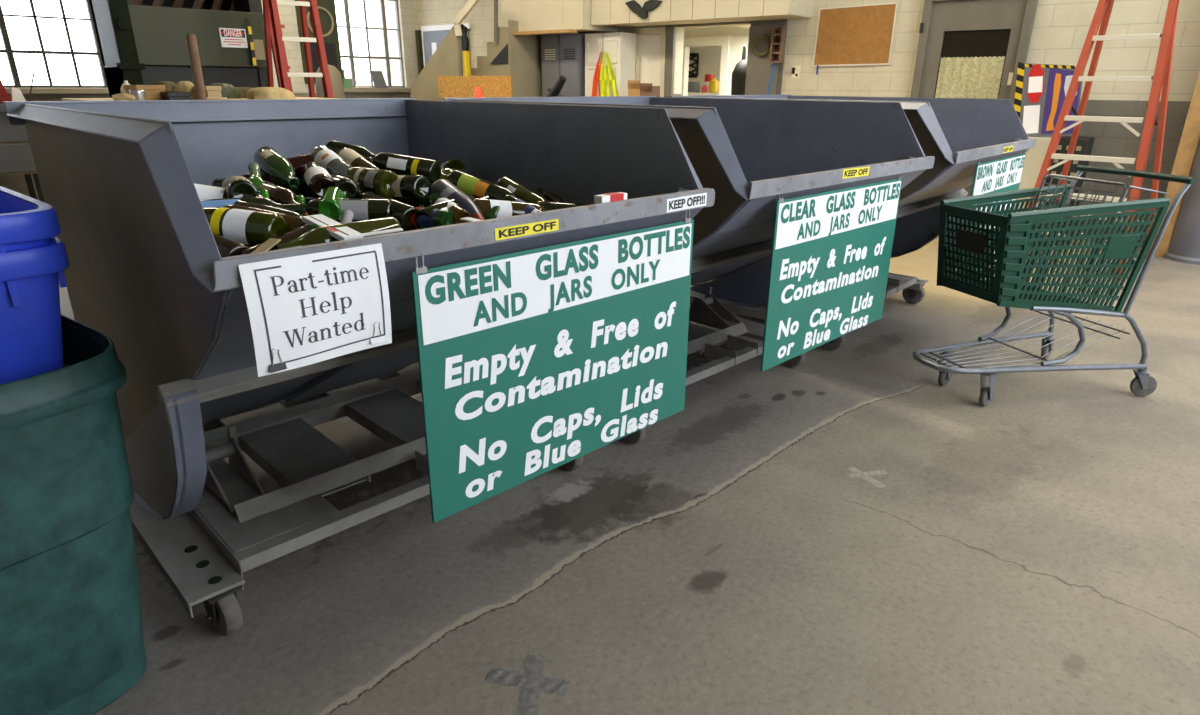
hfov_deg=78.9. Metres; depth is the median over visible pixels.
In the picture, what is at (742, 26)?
ceiling lamp
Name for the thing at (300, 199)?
beer bottle
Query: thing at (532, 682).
cross
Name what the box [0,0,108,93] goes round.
window
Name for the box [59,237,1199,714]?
floor
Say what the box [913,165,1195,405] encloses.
shopping cart
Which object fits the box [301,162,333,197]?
wine bottle
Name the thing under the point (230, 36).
machine
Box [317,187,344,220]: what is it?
beer bottle
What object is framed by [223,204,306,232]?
wine bottle
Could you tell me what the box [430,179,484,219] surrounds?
champagne bottle
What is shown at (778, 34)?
wall rack
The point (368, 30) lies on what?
window
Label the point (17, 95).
paper bag
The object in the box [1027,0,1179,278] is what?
stepladder
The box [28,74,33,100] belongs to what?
rod
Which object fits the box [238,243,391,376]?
paper notice
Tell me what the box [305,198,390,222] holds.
wine bottle
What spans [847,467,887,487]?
cross
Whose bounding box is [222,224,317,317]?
champagne bottle
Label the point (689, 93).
countertop
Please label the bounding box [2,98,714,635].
hopper
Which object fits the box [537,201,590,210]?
wine bottle
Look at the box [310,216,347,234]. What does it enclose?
print
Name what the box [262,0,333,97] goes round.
stepladder
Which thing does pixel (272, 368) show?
binder clip
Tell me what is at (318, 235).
wine bottle
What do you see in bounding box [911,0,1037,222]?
door
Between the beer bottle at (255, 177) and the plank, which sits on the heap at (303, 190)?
the beer bottle at (255, 177)
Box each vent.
[545,49,555,59]
[564,49,574,58]
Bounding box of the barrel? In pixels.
[0,314,146,714]
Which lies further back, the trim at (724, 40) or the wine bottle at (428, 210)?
the trim at (724, 40)
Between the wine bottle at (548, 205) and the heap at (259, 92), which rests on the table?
the heap at (259, 92)
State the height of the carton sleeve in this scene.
0.039 m
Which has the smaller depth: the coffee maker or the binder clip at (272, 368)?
the binder clip at (272, 368)
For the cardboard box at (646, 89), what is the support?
on the side table
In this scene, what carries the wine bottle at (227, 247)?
on the heap at (303, 190)
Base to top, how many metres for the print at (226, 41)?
0.051 m
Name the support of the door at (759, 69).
attached to the door frame
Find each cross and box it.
[484,655,570,714]
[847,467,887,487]
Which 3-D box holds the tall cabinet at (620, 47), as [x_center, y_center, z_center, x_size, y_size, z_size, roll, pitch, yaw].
[0.145,-3.432,10.312,0.620,2.100,0.408,16,26,35]
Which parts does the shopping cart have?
corner panel, panel, panel, rail, corner panel, frame, panel, rail, child seat, frame, handle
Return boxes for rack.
[688,53,698,77]
[769,26,786,62]
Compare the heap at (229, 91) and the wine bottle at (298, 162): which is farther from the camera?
the heap at (229, 91)
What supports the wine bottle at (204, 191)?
on the heap at (303, 190)
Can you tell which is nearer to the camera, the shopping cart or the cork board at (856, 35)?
the shopping cart
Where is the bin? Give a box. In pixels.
[160,92,190,99]
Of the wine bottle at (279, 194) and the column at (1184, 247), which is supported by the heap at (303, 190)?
the wine bottle at (279, 194)
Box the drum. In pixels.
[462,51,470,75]
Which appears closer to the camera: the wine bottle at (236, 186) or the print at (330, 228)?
the print at (330, 228)
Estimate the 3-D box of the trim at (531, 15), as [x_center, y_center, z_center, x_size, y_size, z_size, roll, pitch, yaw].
[-0.573,-5.028,10.100,1.490,0.970,0.756,16,26,35]
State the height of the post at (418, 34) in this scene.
2.300 m
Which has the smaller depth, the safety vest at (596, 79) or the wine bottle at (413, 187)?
the wine bottle at (413, 187)
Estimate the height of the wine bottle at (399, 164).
0.093 m
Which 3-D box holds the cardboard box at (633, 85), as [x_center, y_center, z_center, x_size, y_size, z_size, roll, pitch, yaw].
[0.481,-3.388,9.225,0.193,0.218,0.180,16,26,35]
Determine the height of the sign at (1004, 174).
0.673 m
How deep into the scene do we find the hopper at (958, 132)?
4.62 m
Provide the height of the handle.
1.702 m
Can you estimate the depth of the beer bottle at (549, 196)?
2.70 m
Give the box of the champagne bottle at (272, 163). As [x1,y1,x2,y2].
[254,146,299,188]
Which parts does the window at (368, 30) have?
sill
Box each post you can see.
[415,30,423,74]
[1152,70,1199,256]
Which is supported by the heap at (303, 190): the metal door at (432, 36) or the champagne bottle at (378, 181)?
the champagne bottle at (378, 181)
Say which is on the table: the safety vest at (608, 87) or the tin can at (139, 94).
the tin can at (139, 94)
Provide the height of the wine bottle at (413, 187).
0.089 m
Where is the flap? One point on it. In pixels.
(271, 242)
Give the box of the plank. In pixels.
[513,29,576,35]
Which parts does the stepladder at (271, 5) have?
rail, rail, rail, rail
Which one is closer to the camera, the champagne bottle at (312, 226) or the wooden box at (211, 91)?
the champagne bottle at (312, 226)
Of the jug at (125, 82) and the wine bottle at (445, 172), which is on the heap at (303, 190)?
the wine bottle at (445, 172)
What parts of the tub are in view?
lid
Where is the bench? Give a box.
[0,104,44,201]
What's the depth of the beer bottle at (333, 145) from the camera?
2.46 m
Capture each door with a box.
[421,23,470,66]
[636,27,665,96]
[745,25,781,94]
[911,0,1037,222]
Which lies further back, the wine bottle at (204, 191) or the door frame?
the door frame
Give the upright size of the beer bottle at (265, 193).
0.175 m
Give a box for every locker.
[541,34,560,96]
[560,33,585,96]
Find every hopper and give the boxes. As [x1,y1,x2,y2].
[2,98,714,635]
[438,96,934,443]
[665,95,1035,349]
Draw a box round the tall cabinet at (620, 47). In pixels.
[585,32,636,96]
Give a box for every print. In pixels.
[224,39,244,44]
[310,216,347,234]
[324,226,337,231]
[604,192,623,201]
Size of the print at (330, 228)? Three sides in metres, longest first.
0.044 x 0.011 x 0.001 m
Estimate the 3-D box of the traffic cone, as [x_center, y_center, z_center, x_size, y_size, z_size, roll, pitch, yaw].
[-1.589,-3.447,9.540,0.200,0.172,0.200,16,26,35]
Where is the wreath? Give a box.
[753,35,770,55]
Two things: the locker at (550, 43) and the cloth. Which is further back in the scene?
the locker at (550, 43)
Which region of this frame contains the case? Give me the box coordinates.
[0,80,10,103]
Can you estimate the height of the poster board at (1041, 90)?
0.696 m
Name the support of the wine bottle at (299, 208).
on the heap at (303, 190)
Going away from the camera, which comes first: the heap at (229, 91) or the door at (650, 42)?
the heap at (229, 91)
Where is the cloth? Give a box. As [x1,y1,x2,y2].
[112,93,134,100]
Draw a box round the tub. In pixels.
[704,74,713,92]
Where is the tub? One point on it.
(708, 77)
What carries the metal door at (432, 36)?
in the wall at (1060, 30)
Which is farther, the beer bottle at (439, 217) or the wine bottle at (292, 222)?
the beer bottle at (439, 217)
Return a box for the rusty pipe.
[186,34,206,99]
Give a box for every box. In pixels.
[123,85,165,99]
[193,86,221,96]
[594,192,626,203]
[628,80,640,95]
[640,83,659,96]
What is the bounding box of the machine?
[89,0,267,97]
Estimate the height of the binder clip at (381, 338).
0.048 m
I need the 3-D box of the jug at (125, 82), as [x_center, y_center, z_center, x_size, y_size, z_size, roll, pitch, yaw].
[-3.203,-1.813,4.945,0.080,0.120,0.079,-19,28,-41]
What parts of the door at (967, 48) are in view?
frame, push plate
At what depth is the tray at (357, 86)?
12.05 m
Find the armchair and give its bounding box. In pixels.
[546,76,566,96]
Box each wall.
[0,0,417,199]
[415,0,1199,245]
[684,26,748,95]
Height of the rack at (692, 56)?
0.431 m
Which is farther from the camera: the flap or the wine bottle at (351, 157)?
the wine bottle at (351, 157)
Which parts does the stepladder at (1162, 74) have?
rail, rail, rail, rail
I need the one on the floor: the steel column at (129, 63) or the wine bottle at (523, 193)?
the steel column at (129, 63)
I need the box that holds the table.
[62,97,342,100]
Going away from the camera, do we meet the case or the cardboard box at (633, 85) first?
the case
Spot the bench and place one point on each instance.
(16, 156)
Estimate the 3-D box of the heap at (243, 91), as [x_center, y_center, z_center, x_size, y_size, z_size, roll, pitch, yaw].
[-2.750,-2.042,5.620,0.229,0.080,0.268,7,22,17]
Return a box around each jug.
[120,81,129,99]
[709,77,717,92]
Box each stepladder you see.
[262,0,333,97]
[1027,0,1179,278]
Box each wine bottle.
[194,184,263,199]
[200,197,305,214]
[212,232,248,257]
[222,174,258,197]
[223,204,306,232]
[234,200,302,216]
[239,224,310,254]
[241,154,313,184]
[260,178,305,209]
[274,216,402,249]
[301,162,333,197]
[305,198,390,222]
[310,145,361,192]
[329,173,358,197]
[336,148,379,168]
[356,192,417,230]
[363,152,440,183]
[391,175,430,199]
[406,192,499,219]
[415,195,489,228]
[440,168,476,179]
[447,170,516,199]
[473,198,546,218]
[497,177,546,202]
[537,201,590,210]
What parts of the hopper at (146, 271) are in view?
panel, frame, angle rail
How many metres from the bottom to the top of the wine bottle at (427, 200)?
0.104 m
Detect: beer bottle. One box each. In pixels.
[248,163,262,190]
[259,190,269,198]
[295,195,308,215]
[326,140,374,156]
[340,209,353,222]
[411,207,453,228]
[429,194,471,223]
[502,194,542,213]
[537,188,563,201]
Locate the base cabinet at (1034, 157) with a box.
[1015,136,1094,245]
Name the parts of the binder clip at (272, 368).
wire handle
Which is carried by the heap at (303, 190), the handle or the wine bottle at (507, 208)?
the wine bottle at (507, 208)
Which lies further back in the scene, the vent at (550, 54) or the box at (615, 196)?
the vent at (550, 54)
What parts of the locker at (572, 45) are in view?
door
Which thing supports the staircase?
on the floor
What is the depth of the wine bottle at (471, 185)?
2.31 m
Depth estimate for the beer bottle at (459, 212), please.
2.08 m
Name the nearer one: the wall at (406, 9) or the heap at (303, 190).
the heap at (303, 190)
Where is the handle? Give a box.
[766,63,775,94]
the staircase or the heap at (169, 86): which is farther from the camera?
the staircase
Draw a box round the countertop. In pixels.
[688,92,718,95]
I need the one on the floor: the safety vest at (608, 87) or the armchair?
the armchair
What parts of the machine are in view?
plate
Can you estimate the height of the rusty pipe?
0.392 m
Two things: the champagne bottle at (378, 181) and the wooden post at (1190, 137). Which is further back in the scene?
the wooden post at (1190, 137)
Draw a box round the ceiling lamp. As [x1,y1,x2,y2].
[735,25,749,27]
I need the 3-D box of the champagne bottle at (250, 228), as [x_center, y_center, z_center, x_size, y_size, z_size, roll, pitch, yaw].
[-0.903,-0.308,1.728,0.315,0.096,0.087,4,21,9]
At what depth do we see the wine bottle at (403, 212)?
2.06 m
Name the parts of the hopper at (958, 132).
frame, panel, angle rail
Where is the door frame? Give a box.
[664,19,786,96]
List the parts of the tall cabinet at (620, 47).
door, door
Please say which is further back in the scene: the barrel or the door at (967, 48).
the door at (967, 48)
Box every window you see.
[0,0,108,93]
[335,0,410,91]
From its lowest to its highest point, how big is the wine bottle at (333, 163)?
0.124 m
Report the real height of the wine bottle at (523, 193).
0.123 m
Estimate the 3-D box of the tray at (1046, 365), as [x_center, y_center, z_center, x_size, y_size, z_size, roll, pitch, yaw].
[2.175,-0.060,3.633,1.168,0.203,0.842,-19,28,-41]
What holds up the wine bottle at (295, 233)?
on the heap at (303, 190)
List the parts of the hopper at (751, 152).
panel, angle rail, frame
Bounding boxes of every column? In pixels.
[107,0,144,84]
[1164,139,1199,264]
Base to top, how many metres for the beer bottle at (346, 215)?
0.139 m
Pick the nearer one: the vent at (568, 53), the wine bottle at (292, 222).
the wine bottle at (292, 222)
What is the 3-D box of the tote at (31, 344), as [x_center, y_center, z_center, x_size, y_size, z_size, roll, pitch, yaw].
[-1.549,-0.049,1.563,0.632,0.386,0.642,17,26,38]
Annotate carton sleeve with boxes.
[302,214,362,240]
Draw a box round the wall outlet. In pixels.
[791,66,799,77]
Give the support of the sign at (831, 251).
hanging from the hopper at (751, 152)
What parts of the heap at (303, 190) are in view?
paper strip, paper strip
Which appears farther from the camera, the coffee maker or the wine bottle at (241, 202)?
the coffee maker
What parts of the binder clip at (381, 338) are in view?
wire handle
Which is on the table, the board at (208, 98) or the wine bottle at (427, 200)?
the board at (208, 98)
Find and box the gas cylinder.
[316,65,344,98]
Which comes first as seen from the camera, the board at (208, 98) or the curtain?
the board at (208, 98)
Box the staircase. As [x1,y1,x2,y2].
[410,0,545,100]
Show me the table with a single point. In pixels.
(63, 99)
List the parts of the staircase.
newel post, handrail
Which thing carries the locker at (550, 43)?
on the floor
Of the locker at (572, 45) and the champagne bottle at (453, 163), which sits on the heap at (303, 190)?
the champagne bottle at (453, 163)
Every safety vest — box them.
[591,52,601,95]
[600,52,617,95]
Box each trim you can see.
[502,0,617,33]
[591,0,813,27]
[681,35,729,95]
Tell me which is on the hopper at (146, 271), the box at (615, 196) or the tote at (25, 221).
the box at (615, 196)
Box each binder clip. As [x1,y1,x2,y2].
[268,348,286,372]
[370,322,385,343]
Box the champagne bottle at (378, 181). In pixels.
[346,167,397,197]
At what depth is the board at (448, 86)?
10.01 m
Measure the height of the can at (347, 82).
0.280 m
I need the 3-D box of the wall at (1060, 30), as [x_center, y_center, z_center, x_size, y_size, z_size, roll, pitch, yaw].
[2.506,-4.025,8.515,17.100,4.500,0.201,16,25,35]
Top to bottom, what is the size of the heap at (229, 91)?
0.108 m
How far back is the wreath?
8.77 m
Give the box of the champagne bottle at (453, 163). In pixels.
[440,158,464,169]
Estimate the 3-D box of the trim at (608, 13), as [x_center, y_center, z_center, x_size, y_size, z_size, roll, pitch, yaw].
[1.167,-4.595,8.894,2.830,0.915,0.600,16,26,35]
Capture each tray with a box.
[355,85,371,87]
[913,311,1147,373]
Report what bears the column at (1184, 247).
on the floor
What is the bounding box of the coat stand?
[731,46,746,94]
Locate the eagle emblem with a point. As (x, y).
(649, 5)
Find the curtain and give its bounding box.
[935,56,1004,98]
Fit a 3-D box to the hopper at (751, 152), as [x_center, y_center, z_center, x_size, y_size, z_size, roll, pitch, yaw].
[0.379,-0.541,3.612,1.570,1.386,1.788,-19,28,-41]
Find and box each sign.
[411,210,693,522]
[761,174,901,371]
[960,149,1025,270]
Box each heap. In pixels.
[153,81,175,91]
[174,81,195,98]
[209,83,240,98]
[211,176,479,247]
[235,87,252,97]
[247,87,294,98]
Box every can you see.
[129,90,145,99]
[342,70,352,87]
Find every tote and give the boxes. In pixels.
[0,186,60,252]
[0,237,68,384]
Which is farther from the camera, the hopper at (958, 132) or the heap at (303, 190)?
the hopper at (958, 132)
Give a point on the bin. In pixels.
(165, 95)
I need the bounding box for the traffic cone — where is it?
[474,87,482,96]
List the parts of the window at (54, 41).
sill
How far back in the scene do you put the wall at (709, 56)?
11.80 m
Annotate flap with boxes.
[250,238,280,253]
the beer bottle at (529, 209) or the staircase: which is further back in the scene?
the staircase
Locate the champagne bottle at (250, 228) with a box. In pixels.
[203,207,286,246]
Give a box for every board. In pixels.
[196,97,226,99]
[369,71,386,87]
[438,76,512,100]
[812,2,897,66]
[1014,62,1083,136]
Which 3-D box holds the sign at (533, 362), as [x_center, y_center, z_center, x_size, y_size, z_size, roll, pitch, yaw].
[-0.064,-0.023,2.013,0.975,0.673,0.012,-19,28,-41]
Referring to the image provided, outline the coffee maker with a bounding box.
[688,82,699,91]
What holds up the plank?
attached to the wall at (1060, 30)
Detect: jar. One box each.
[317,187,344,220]
[701,85,706,92]
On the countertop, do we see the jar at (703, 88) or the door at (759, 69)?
the jar at (703, 88)
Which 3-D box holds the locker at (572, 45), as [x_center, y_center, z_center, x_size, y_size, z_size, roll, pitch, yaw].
[-0.304,-3.550,10.605,0.356,2.110,0.480,16,26,35]
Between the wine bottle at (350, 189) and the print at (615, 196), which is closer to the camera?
the print at (615, 196)
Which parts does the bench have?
drawer, drawer, leg, leg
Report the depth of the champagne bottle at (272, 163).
2.21 m
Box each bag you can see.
[11,87,25,100]
[460,24,468,50]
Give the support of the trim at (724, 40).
attached to the wall at (709, 56)
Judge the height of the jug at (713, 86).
0.240 m
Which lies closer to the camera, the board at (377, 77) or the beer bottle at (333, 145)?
the beer bottle at (333, 145)
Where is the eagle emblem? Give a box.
[625,0,661,18]
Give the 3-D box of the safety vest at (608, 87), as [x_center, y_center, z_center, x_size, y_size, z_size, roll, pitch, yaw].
[0.114,-3.822,9.856,0.294,0.572,0.065,16,25,35]
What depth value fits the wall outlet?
8.72 m
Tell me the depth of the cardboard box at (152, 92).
4.67 m
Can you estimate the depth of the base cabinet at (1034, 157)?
6.96 m
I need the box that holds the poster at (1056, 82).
[1041,68,1080,133]
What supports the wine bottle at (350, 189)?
on the heap at (303, 190)

